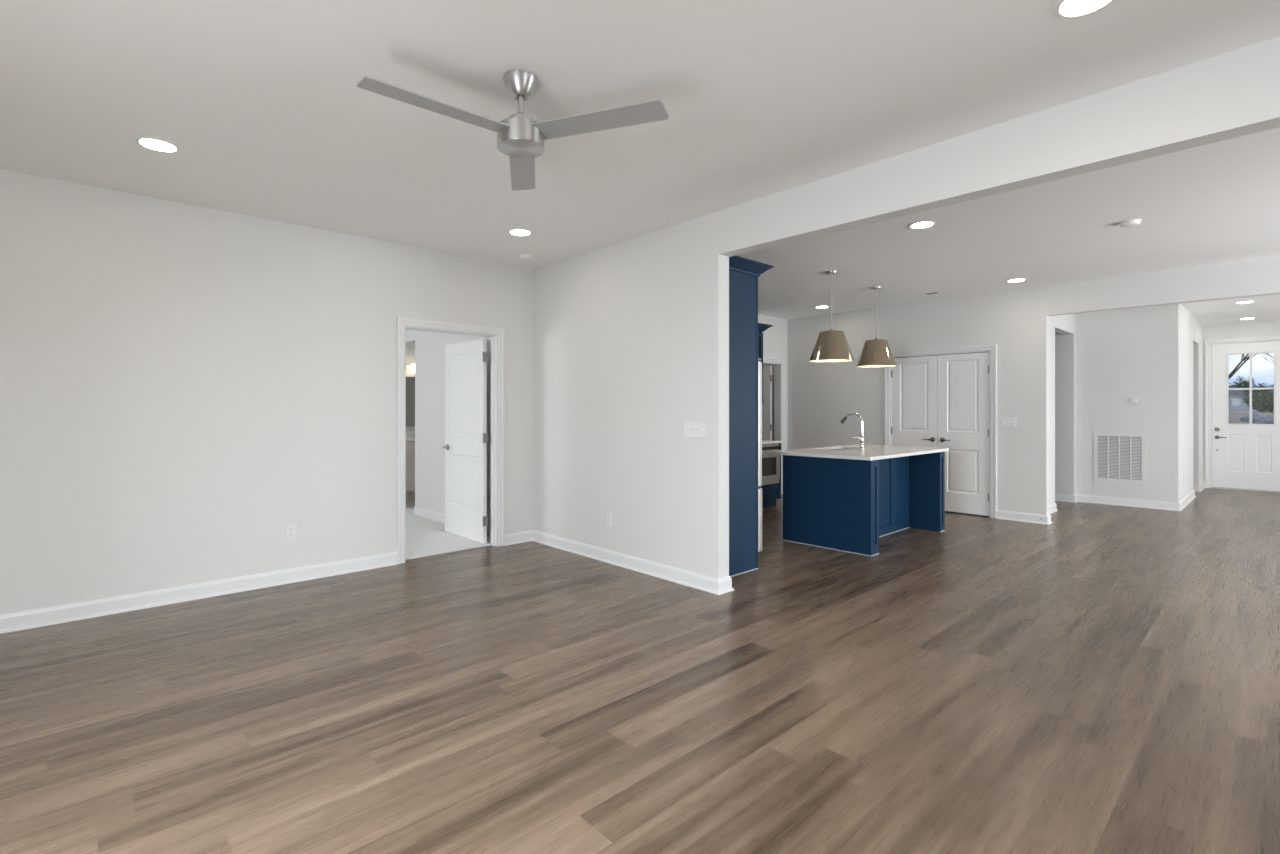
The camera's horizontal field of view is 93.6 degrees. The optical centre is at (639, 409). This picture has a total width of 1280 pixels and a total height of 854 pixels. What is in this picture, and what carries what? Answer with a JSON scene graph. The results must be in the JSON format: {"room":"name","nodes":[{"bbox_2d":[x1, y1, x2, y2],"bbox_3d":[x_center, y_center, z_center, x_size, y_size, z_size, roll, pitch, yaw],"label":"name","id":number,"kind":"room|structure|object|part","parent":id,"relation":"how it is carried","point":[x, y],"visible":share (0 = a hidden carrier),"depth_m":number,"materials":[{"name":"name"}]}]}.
{"room":"empty living room","nodes":[
{"label":"empty living room","id":0,"kind":"room"},
{"bbox_2d":[0,169,532,614],"bbox_3d":[-2.859,-0.054,4.498,4.750,2.743,0.120,0,0,-43],"label":"wall","id":1,"kind":"structure","parent":0,"point":[183,386],"depth_m":4.20,"materials":[{"name":"white paint"}]},
{"bbox_2d":[0,552,397,633],"bbox_3d":[-3.309,1.264,3.979,3.383,0.106,0.027,0,0,-43],"label":"baseboard","id":2,"kind":"structure","parent":1,"relation":"attached to","point":[16,621],"depth_m":4.12,"materials":[{"name":"white paint"}]},
{"bbox_2d":[286,524,295,539],"bbox_3d":[-2.665,0.932,4.591,0.070,0.114,0.009,0,0,-43],"label":"outlet","id":3,"kind":"object","parent":1,"relation":"attached to","point":[290,529],"visible":1,"depth_m":4.59,"materials":[{"name":"white plastic"}]},
{"bbox_2d":[397,317,504,563],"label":"door","id":4,"kind":"structure","parent":1,"relation":"in","point":[466,435],"depth_m":5.89,"materials":[{"name":"white paint"}]},
{"bbox_2d":[406,343,414,430],"bbox_3d":[-4.361,-0.054,7.555,6.720,2.743,2.240,0,0,-43],"label":"wall","id":5,"kind":"structure","parent":0,"point":[410,348],"depth_m":9.58,"materials":[{"name":"white paint"}]},
{"bbox_2d":[406,376,414,426],"bbox_3d":[-3.548,-0.133,9.660,1.508,0.800,0.022,0,0,-43],"label":"bathroom mirror","id":6,"kind":"object","parent":5,"relation":"attached to","point":[410,381],"visible":0.02,"depth_m":9.55,"materials":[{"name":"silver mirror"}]},
{"bbox_2d":[406,363,414,372],"bbox_3d":[-3.673,-0.665,9.443,0.900,0.161,0.155,0,0,-43],"label":"vanity light","id":7,"kind":"object","parent":5,"relation":"attached to","point":[412,366],"visible":0.15,"depth_m":9.46,"materials":[{"name":"white glass"}]},
{"bbox_3d":[-3.570,-0.659,9.508,0.110,0.148,0.110,0,0,-43],"label":"lamp shade","id":8,"kind":"part","parent":7,"relation":"part of","materials":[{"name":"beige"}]},
{"bbox_2d":[406,499,414,508],"bbox_3d":[-2.929,1.365,9.231,2.100,0.104,1.500,0,0,-43],"label":"floor","id":9,"kind":"structure","parent":0,"point":[410,503],"depth_m":8.44,"materials":[{"name":"tile"}]},
{"bbox_2d":[406,431,414,498],"bbox_3d":[-3.277,0.825,9.385,1.520,0.976,0.780,0,0,-43],"label":"bathroom vanity","id":10,"kind":"object","parent":9,"relation":"on","point":[410,435],"visible":0.04,"depth_m":8.81,"materials":[{"name":"beige paint"}]},
{"bbox_3d":[-3.394,0.567,8.770,0.480,0.200,0.020,0,0,-43],"label":"drawer","id":11,"kind":"part","parent":10,"relation":"part of","materials":[{"name":"beige paint"}]},
{"bbox_3d":[-3.394,0.947,8.770,0.480,0.500,0.020,0,0,-43],"label":"cabinet door","id":12,"kind":"part","parent":10,"relation":"part of","materials":[{"name":"beige paint"}]},
{"bbox_2d":[406,329,490,526],"bbox_3d":[-2.221,-0.054,7.019,0.120,2.743,2.700,0,0,-43],"label":"wall","id":13,"kind":"structure","parent":0,"point":[429,346],"depth_m":7.22,"materials":[{"name":"white paint"}]},
{"bbox_2d":[413,506,490,536],"bbox_3d":[-2.105,1.264,6.787,0.027,0.106,2.200,0,0,-43],"label":"baseboard","id":14,"kind":"structure","parent":13,"relation":"attached to","point":[430,514],"depth_m":7.20,"materials":[{"name":"white paint"}]},
{"bbox_2d":[0,488,1279,853],"bbox_3d":[3.230,1.382,5.812,15.450,0.130,10.500,0,0,-43],"label":"floor","id":15,"kind":"structure","parent":0,"point":[1097,678],"depth_m":2.65,"materials":[{"name":"brown wood"}]},
{"bbox_2d":[406,507,491,559],"bbox_3d":[-4.335,1.361,5.987,4.620,0.112,4.130,0,0,-43],"label":"carpet","id":16,"kind":"object","parent":15,"relation":"on","point":[425,536],"visible":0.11,"depth_m":6.06,"materials":[{"name":"white carpet"}]},
{"bbox_2d":[729,255,773,576],"bbox_3d":[0.473,0.061,5.128,0.737,2.512,1.072,0,0,-43],"label":"kitchen cabinet","id":17,"kind":"object","parent":15,"relation":"on","point":[744,273],"visible":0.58,"depth_m":4.86,"materials":[{"name":"blue paint"}]},
{"bbox_3d":[0.737,0.100,4.777,0.645,2.435,0.024,0,0,-43],"label":"panel","id":18,"kind":"part","parent":17,"relation":"part of","materials":[{"name":"blue paint"}]},
{"bbox_3d":[0.473,-1.151,5.128,0.737,0.087,1.072,0,0,-43],"label":"crown moulding","id":19,"kind":"part","parent":17,"relation":"part of","materials":[{"name":"blue paint"}]},
{"bbox_2d":[758,358,762,561],"bbox_3d":[0.485,0.439,5.195,0.792,1.757,0.900,0,0,-43],"label":"refrigerator","id":20,"kind":"object","parent":15,"relation":"on","point":[760,490],"visible":0.1,"depth_m":5.08,"materials":[{"name":"grey metal"}]},
{"bbox_3d":[0.868,0.119,5.244,0.060,1.065,0.446,0,0,-43],"label":"door","id":21,"kind":"part","parent":20,"relation":"part of","materials":[{"name":"silver metal"}]},
{"bbox_3d":[0.716,0.932,5.410,0.065,0.540,0.896,0,0,-43],"label":"freezer drawer","id":22,"kind":"part","parent":20,"relation":"part of","materials":[{"name":"silver metal"}]},
{"bbox_2d":[758,443,780,507],"bbox_3d":[1.064,0.884,7.842,1.850,0.865,0.656,0,0,-43],"label":"base cabinet","id":23,"kind":"object","parent":15,"relation":"on","point":[771,492],"visible":0.14,"depth_m":8.16,"materials":[{"name":"blue paint"}]},
{"bbox_3d":[1.663,1.115,8.014,0.680,0.185,0.020,0,0,-43],"label":"drawer","id":24,"kind":"part","parent":23,"relation":"part of","materials":[{"name":"blue paint"}]},
{"bbox_2d":[762,443,779,485],"bbox_3d":[1.592,0.730,8.076,0.660,0.545,0.323,0,0,-43],"label":"oven","id":25,"kind":"object","parent":23,"relation":"in","point":[770,463],"visible":0.47,"depth_m":8.05,"materials":[{"name":"silver metal"}]},
{"bbox_3d":[1.675,0.754,7.987,0.620,0.345,0.022,0,0,-43],"label":"door","id":26,"kind":"part","parent":25,"relation":"part of","materials":[{"name":"silver metal"}]},
{"bbox_2d":[762,440,783,443],"bbox_3d":[1.073,0.435,7.855,1.880,0.031,0.650,0,0,-43],"label":"countertop","id":27,"kind":"structure","parent":23,"relation":"on","point":[763,441],"depth_m":8.11,"materials":[{"name":"white stone"}]},
{"bbox_2d":[782,449,944,555],"bbox_3d":[2.381,0.883,6.341,1.720,0.868,0.963,0,0,-43],"label":"kitchen island","id":28,"kind":"object","parent":15,"relation":"on","point":[846,505],"visible":0.79,"depth_m":5.92,"materials":[{"name":"blue paint"}]},
{"bbox_3d":[1.764,0.883,5.764,0.020,0.868,0.910,0,0,-43],"label":"panel","id":29,"kind":"part","parent":28,"relation":"part of","materials":[{"name":"blue paint"}]},
{"bbox_2d":[769,444,948,460],"bbox_3d":[2.349,0.434,6.353,1.830,0.030,1.077,0,0,-43],"label":"island countertop","id":30,"kind":"structure","parent":28,"relation":"on","point":[871,452],"depth_m":6.07,"materials":[{"name":"white stone"}]},
{"bbox_2d":[840,412,864,448],"bbox_3d":[2.300,0.221,6.539,0.096,0.396,0.278,0,0,-43],"label":"faucet","id":31,"kind":"object","parent":30,"relation":"on","point":[844,419],"visible":0.98,"depth_m":6.46,"materials":[{"name":"silver metal"}]},
{"bbox_3d":[2.331,0.146,6.535,0.026,0.246,0.201,0,0,-43],"label":"spout","id":32,"kind":"part","parent":31,"relation":"part of","materials":[{"name":"silver metal"}]},
{"bbox_3d":[2.130,0.883,5.470,0.155,0.868,0.020,0,0,-43],"label":"post","id":33,"kind":"part","parent":28,"relation":"part of","materials":[{"name":"blue paint"}]},
{"bbox_3d":[2.487,0.883,6.254,1.435,0.868,0.020,0,0,-43],"label":"panel","id":34,"kind":"part","parent":28,"relation":"part of","materials":[{"name":"blue paint"}]},
{"bbox_3d":[3.282,0.883,6.544,0.125,0.868,0.020,0,0,-43],"label":"post","id":35,"kind":"part","parent":28,"relation":"part of","materials":[{"name":"blue paint"}]},
{"bbox_2d":[0,0,1279,325],"bbox_3d":[2.480,-1.501,6.616,15.750,0.150,13.000,0,0,-43],"label":"ceiling","id":36,"kind":"structure","parent":0,"point":[263,105],"depth_m":2.93,"materials":[{"name":"white paint"}]},
{"bbox_2d":[135,136,179,152],"bbox_3d":[-2.588,-1.423,3.228,0.190,0.007,0.190,0,0,-43],"label":"recessed light","id":37,"kind":"object","parent":36,"relation":"in","point":[156,144],"visible":1,"depth_m":3.22,"materials":[{"name":"white plastic"}]},
{"bbox_2d":[357,69,668,190],"bbox_3d":[-0.595,-1.275,2.493,1.052,0.302,1.175,0,0,-43],"label":"ceiling fan","id":38,"kind":"object","parent":36,"relation":"hanging from","point":[521,138],"visible":1,"depth_m":2.49,"materials":[{"name":"silver metal"}]},
{"bbox_3d":[-0.790,-1.186,2.353,0.572,0.023,0.124,0,0,-40],"label":"blade","id":39,"kind":"part","parent":38,"relation":"part of","materials":[{"name":"grey metal"}]},
{"bbox_3d":[-0.576,-1.186,2.948,0.124,0.023,0.572,0,0,-10],"label":"blade","id":40,"kind":"part","parent":38,"relation":"part of","materials":[{"name":"grey metal"}]},
{"bbox_3d":[-0.170,-1.186,2.466,0.572,0.023,0.124,0,0,20],"label":"blade","id":41,"kind":"part","parent":38,"relation":"part of","materials":[{"name":"grey metal"}]},
{"bbox_2d":[508,228,531,235],"bbox_3d":[-0.961,-1.423,4.815,0.190,0.007,0.190,0,0,-43],"label":"recessed light","id":42,"kind":"object","parent":36,"relation":"in","point":[517,231],"visible":1,"depth_m":4.81,"materials":[{"name":"beige plastic"}]},
{"bbox_2d":[519,254,532,260],"bbox_3d":[-1.057,-1.411,5.576,0.136,0.031,0.136,0,0,-43],"label":"smoke detector","id":43,"kind":"object","parent":36,"relation":"attached to","point":[525,257],"visible":1,"depth_m":5.54,"materials":[{"name":"white paint"}]},
{"bbox_2d":[809,270,853,362],"bbox_3d":[1.975,-0.965,6.201,0.446,0.922,0.446,0,0,-43],"label":"pendant lamp","id":44,"kind":"object","parent":36,"relation":"hanging from","point":[831,346],"visible":1,"depth_m":6.07,"materials":[{"name":"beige metal"}]},
{"bbox_3d":[1.975,-1.106,6.201,0.012,0.600,0.012,0,0,25],"label":"stem","id":45,"kind":"part","parent":44,"relation":"part of","materials":[{"name":"grey metal"}]},
{"bbox_3d":[1.975,-0.655,6.201,0.446,0.302,0.446,0,0,-43],"label":"lamp shade","id":46,"kind":"part","parent":44,"relation":"part of","materials":[{"name":"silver metal"}]},
{"bbox_2d":[856,286,896,367],"bbox_3d":[2.740,-0.965,6.975,0.446,0.922,0.446,0,0,-43],"label":"pendant lamp","id":47,"kind":"object","parent":36,"relation":"hanging from","point":[876,353],"visible":1,"depth_m":6.85,"materials":[{"name":"beige metal"}]},
{"bbox_3d":[2.740,-1.106,6.975,0.012,0.600,0.012,0,0,-20],"label":"stem","id":48,"kind":"part","parent":47,"relation":"part of","materials":[{"name":"grey metal"}]},
{"bbox_3d":[2.740,-0.655,6.975,0.446,0.302,0.446,0,0,-43],"label":"lamp shade","id":49,"kind":"part","parent":47,"relation":"part of","materials":[{"name":"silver metal"}]},
{"bbox_2d":[909,221,935,228],"bbox_3d":[2.168,-1.423,4.620,0.190,0.007,0.190,0,0,-43],"label":"recessed light","id":50,"kind":"object","parent":36,"relation":"in","point":[921,224],"visible":1,"depth_m":4.61,"materials":[{"name":"beige plastic"}]},
{"bbox_2d":[1006,278,1025,281],"bbox_3d":[4.130,-1.423,6.598,0.190,0.007,0.190,0,0,-43],"label":"recessed light","id":51,"kind":"object","parent":36,"relation":"in","point":[1016,279],"visible":1,"depth_m":6.60,"materials":[{"name":"beige plastic"}]},
{"bbox_2d":[1054,0,1114,18],"bbox_3d":[1.554,-1.423,2.090,0.190,0.007,0.190,0,0,-43],"label":"recessed light","id":52,"kind":"object","parent":36,"relation":"in","point":[1066,9],"visible":1,"depth_m":2.12,"materials":[{"name":"beige plastic"}]},
{"bbox_2d":[1119,219,1141,227],"bbox_3d":[3.717,-1.411,4.558,0.136,0.031,0.136,0,0,-43],"label":"smoke detector","id":53,"kind":"object","parent":36,"relation":"attached to","point":[1134,222],"visible":1,"depth_m":4.52,"materials":[{"name":"white paint"}]},
{"bbox_2d":[1236,301,1254,303],"bbox_3d":[7.988,-1.423,7.935,0.190,0.007,0.190,0,0,-43],"label":"recessed light","id":54,"kind":"object","parent":36,"relation":"in","point":[1241,302],"visible":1,"depth_m":7.95,"materials":[{"name":"beige plastic"}]},
{"bbox_2d":[758,314,786,449],"bbox_3d":[-0.044,-0.054,8.570,5.180,2.743,2.000,0,0,-43],"label":"wall","id":55,"kind":"structure","parent":0,"point":[774,337],"depth_m":9.29,"materials":[{"name":"white paint"}]},
{"bbox_2d":[758,323,772,403],"bbox_3d":[1.018,-0.629,7.959,1.942,1.132,0.422,0,0,-43],"label":"upper cabinet","id":56,"kind":"object","parent":55,"relation":"attached to","point":[762,327],"visible":0.06,"depth_m":8.43,"materials":[{"name":"blue paint"}]},
{"bbox_3d":[1.563,-0.583,8.318,0.452,1.000,0.020,0,0,-43],"label":"cabinet door","id":57,"kind":"part","parent":56,"relation":"part of","materials":[{"name":"blue paint"}]},
{"bbox_3d":[1.018,-1.151,7.959,1.942,0.087,0.422,0,0,-43],"label":"crown moulding","id":58,"kind":"part","parent":56,"relation":"part of","materials":[{"name":"blue paint"}]},
{"bbox_2d":[762,357,784,494],"bbox_3d":[1.612,0.259,9.400,0.939,2.117,0.914,0,0,-43],"label":"door","id":59,"kind":"structure","parent":55,"relation":"in","point":[779,368],"depth_m":9.40,"materials":[{"name":"white paint"}]},
{"bbox_2d":[533,36,1279,578],"bbox_3d":[1.779,-0.054,3.093,0.120,2.743,8.500,0,0,-43],"label":"wall","id":60,"kind":"structure","parent":0,"point":[631,336],"depth_m":4.47,"materials":[{"name":"white paint"}]},
{"bbox_2d":[607,512,611,525],"bbox_3d":[-0.264,0.941,5.190,0.009,0.114,0.070,0,0,-43],"label":"outlet","id":61,"kind":"object","parent":60,"relation":"attached to","point":[609,514],"visible":1,"depth_m":5.19,"materials":[{"name":"white plastic"}]},
{"bbox_2d":[505,530,733,594],"bbox_3d":[-0.313,1.264,5.123,2.464,0.106,0.334,0,0,43],"label":"baseboard","id":62,"kind":"structure","parent":60,"relation":"attached to","point":[709,584],"depth_m":4.98,"materials":[{"name":"white paint"}]},
{"bbox_2d":[684,422,705,437],"bbox_3d":[0.412,0.147,4.460,0.016,0.112,0.208,0,0,-43],"label":"light switch","id":63,"kind":"object","parent":60,"relation":"attached to","point":[691,429],"visible":1,"depth_m":4.45,"materials":[{"name":"white plastic"}]},
{"bbox_2d":[787,256,1279,514],"bbox_3d":[5.277,-0.054,6.380,0.120,2.743,8.540,0,0,-43],"label":"wall","id":64,"kind":"structure","parent":0,"point":[819,395],"depth_m":7.25,"materials":[{"name":"white paint"}]},
{"bbox_2d":[884,344,996,517],"bbox_3d":[3.889,0.259,7.835,0.166,2.117,1.382,0,0,-43],"label":"door","id":65,"kind":"structure","parent":64,"relation":"in","point":[949,399],"depth_m":7.67,"materials":[{"name":"white paint"}]},
{"bbox_2d":[1001,418,1015,426],"bbox_3d":[4.415,0.150,7.205,0.016,0.114,0.163,0,0,-43],"label":"light switch","id":66,"kind":"object","parent":64,"relation":"attached to","point":[1005,422],"visible":1,"depth_m":7.21,"materials":[{"name":"white plastic"}]},
{"bbox_2d":[1049,314,1075,504],"bbox_3d":[5.373,-0.054,8.000,2.230,2.743,0.280,0,0,-43],"label":"wall","id":67,"kind":"structure","parent":0,"point":[1062,328],"depth_m":8.62,"materials":[{"name":"white paint"}]},
{"bbox_2d":[996,503,1057,524],"bbox_3d":[4.949,1.264,7.507,1.231,0.106,0.541,0,0,-43],"label":"baseboard","id":68,"kind":"structure","parent":67,"relation":"attached to","point":[1000,514],"depth_m":7.11,"materials":[{"name":"white paint"}]},
{"bbox_2d":[1055,490,1195,510],"bbox_3d":[7.219,1.264,8.950,2.089,0.106,1.407,0,0,-43],"label":"baseboard","id":69,"kind":"structure","parent":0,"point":[1186,500],"depth_m":8.30,"materials":[{"name":"white paint"}]},
{"bbox_2d":[1076,304,1178,502],"bbox_3d":[6.635,-0.054,8.370,0.120,2.743,1.300,0,0,-43],"label":"wall","id":70,"kind":"structure","parent":0,"point":[1121,354],"depth_m":8.21,"materials":[{"name":"white paint"}]},
{"bbox_2d":[1094,433,1145,484],"bbox_3d":[6.615,0.662,8.294,0.012,0.684,0.572,0,0,-43],"label":"air vent","id":71,"kind":"object","parent":70,"relation":"in","point":[1118,457],"visible":1,"depth_m":8.29,"materials":[{"name":"white metal"}]},
{"bbox_2d":[1127,396,1141,404],"bbox_3d":[6.720,-0.128,8.168,0.030,0.110,0.164,0,0,-43],"label":"thermostat","id":72,"kind":"object","parent":70,"relation":"attached to","point":[1130,400],"visible":1,"depth_m":8.16,"materials":[{"name":"white paint"}]},
{"bbox_2d":[1179,304,1202,501],"bbox_3d":[7.880,-0.054,9.564,3.330,2.743,1.350,0,0,-43],"label":"wall","id":73,"kind":"structure","parent":0,"point":[1190,329],"depth_m":8.77,"materials":[{"name":"white paint"}]},
{"bbox_2d":[1193,481,1204,491],"bbox_3d":[9.242,1.264,9.974,0.777,0.106,0.147,0,0,-43],"label":"baseboard","id":74,"kind":"structure","parent":73,"relation":"attached to","point":[1197,488],"depth_m":9.73,"materials":[{"name":"white paint"}]},
{"bbox_2d":[1203,320,1279,480],"bbox_3d":[10.568,-0.054,9.232,0.150,2.743,5.500,0,0,-43],"label":"wall","id":75,"kind":"structure","parent":0,"point":[1265,328],"depth_m":9.94,"materials":[{"name":"white paint"}]},
{"bbox_2d":[1205,335,1279,492],"bbox_3d":[9.980,0.066,9.829,0.196,2.502,1.069,0,0,-43],"label":"door","id":76,"kind":"structure","parent":75,"relation":"in","point":[1245,457],"depth_m":9.91,"materials":[{"name":"white paint"}]},
{"bbox_3d":[9.972,-0.346,9.812,0.061,1.195,0.570,0,0,-43],"label":"glazing frame","id":77,"kind":"part","parent":76,"relation":"part of","materials":[{"name":"white paint"}]},
{"label":"outside","id":78,"kind":"structure","parent":0,"visible":0},
{"bbox_2d":[1229,411,1273,423],"bbox_3d":[89.989,0.992,83.851,194.000,1.650,180.000,0,0,-43],"label":"embankment","id":79,"kind":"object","parent":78,"point":[1234,416],"depth_m":30.83,"materials":[{"name":"grey"}]},
{"bbox_2d":[1229,386,1248,410],"bbox_3d":[99.447,-1.983,105.239,9.800,4.300,11.200,0,0,-43],"label":"house","id":80,"kind":"structure","parent":79,"relation":"on","point":[1236,402],"depth_m":99.53,"materials":[{"name":"grey"}]},
{"bbox_2d":[1229,376,1255,391],"bbox_3d":[116.489,-2.943,116.434,6.843,7.429,4.865,0,0,-43],"label":"evergreen tree","id":81,"kind":"object","parent":79,"relation":"on","point":[1238,385],"visible":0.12,"depth_m":115.97,"materials":[{"name":"green plant"}]},
{"bbox_2d":[1240,413,1260,421],"bbox_3d":[27.581,0.485,27.068,0.646,0.658,0.679,0,0,-1],"label":"boulder","id":82,"kind":"object","parent":79,"relation":"on","point":[1255,417],"visible":0.44,"depth_m":26.92,"materials":[{"name":"grey stone"}]},
{"bbox_2d":[1246,422,1265,423],"bbox_3d":[26.193,0.715,25.562,0.510,0.452,0.686,0,0,-43],"label":"boulder","id":83,"kind":"object","parent":79,"relation":"on","point":[1248,422],"visible":0.28,"depth_m":25.40,"materials":[{"name":"grey stone"}]},
{"bbox_2d":[1242,383,1273,411],"bbox_3d":[43.071,-0.729,41.597,2.367,2.233,2.054,0,0,-43],"label":"evergreen shrub","id":84,"kind":"object","parent":79,"relation":"on","point":[1267,396],"visible":0.77,"depth_m":41.24,"materials":[{"name":"green plant"}]},
{"bbox_2d":[1256,416,1273,423],"bbox_3d":[27.144,0.614,25.845,0.924,0.704,0.924,0,0,-43],"label":"boulder","id":85,"kind":"object","parent":79,"relation":"on","point":[1267,419],"visible":0.29,"depth_m":25.79,"materials":[{"name":"grey stone"}]},
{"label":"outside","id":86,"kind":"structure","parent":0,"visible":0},
{"bbox_3d":[11.955,1.517,17.974,6.000,0.040,110.000,0,0,-43],"label":"street","id":87,"kind":"object","parent":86,"visible":0},
{"bbox_2d":[1229,354,1255,378],"bbox_3d":[15.329,-1.353,16.328,5.838,5.787,4.293,0,0,19],"label":"bare tree","id":88,"kind":"object","parent":87,"relation":"on","point":[1243,358],"visible":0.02,"depth_m":15.66,"materials":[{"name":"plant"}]}
]}

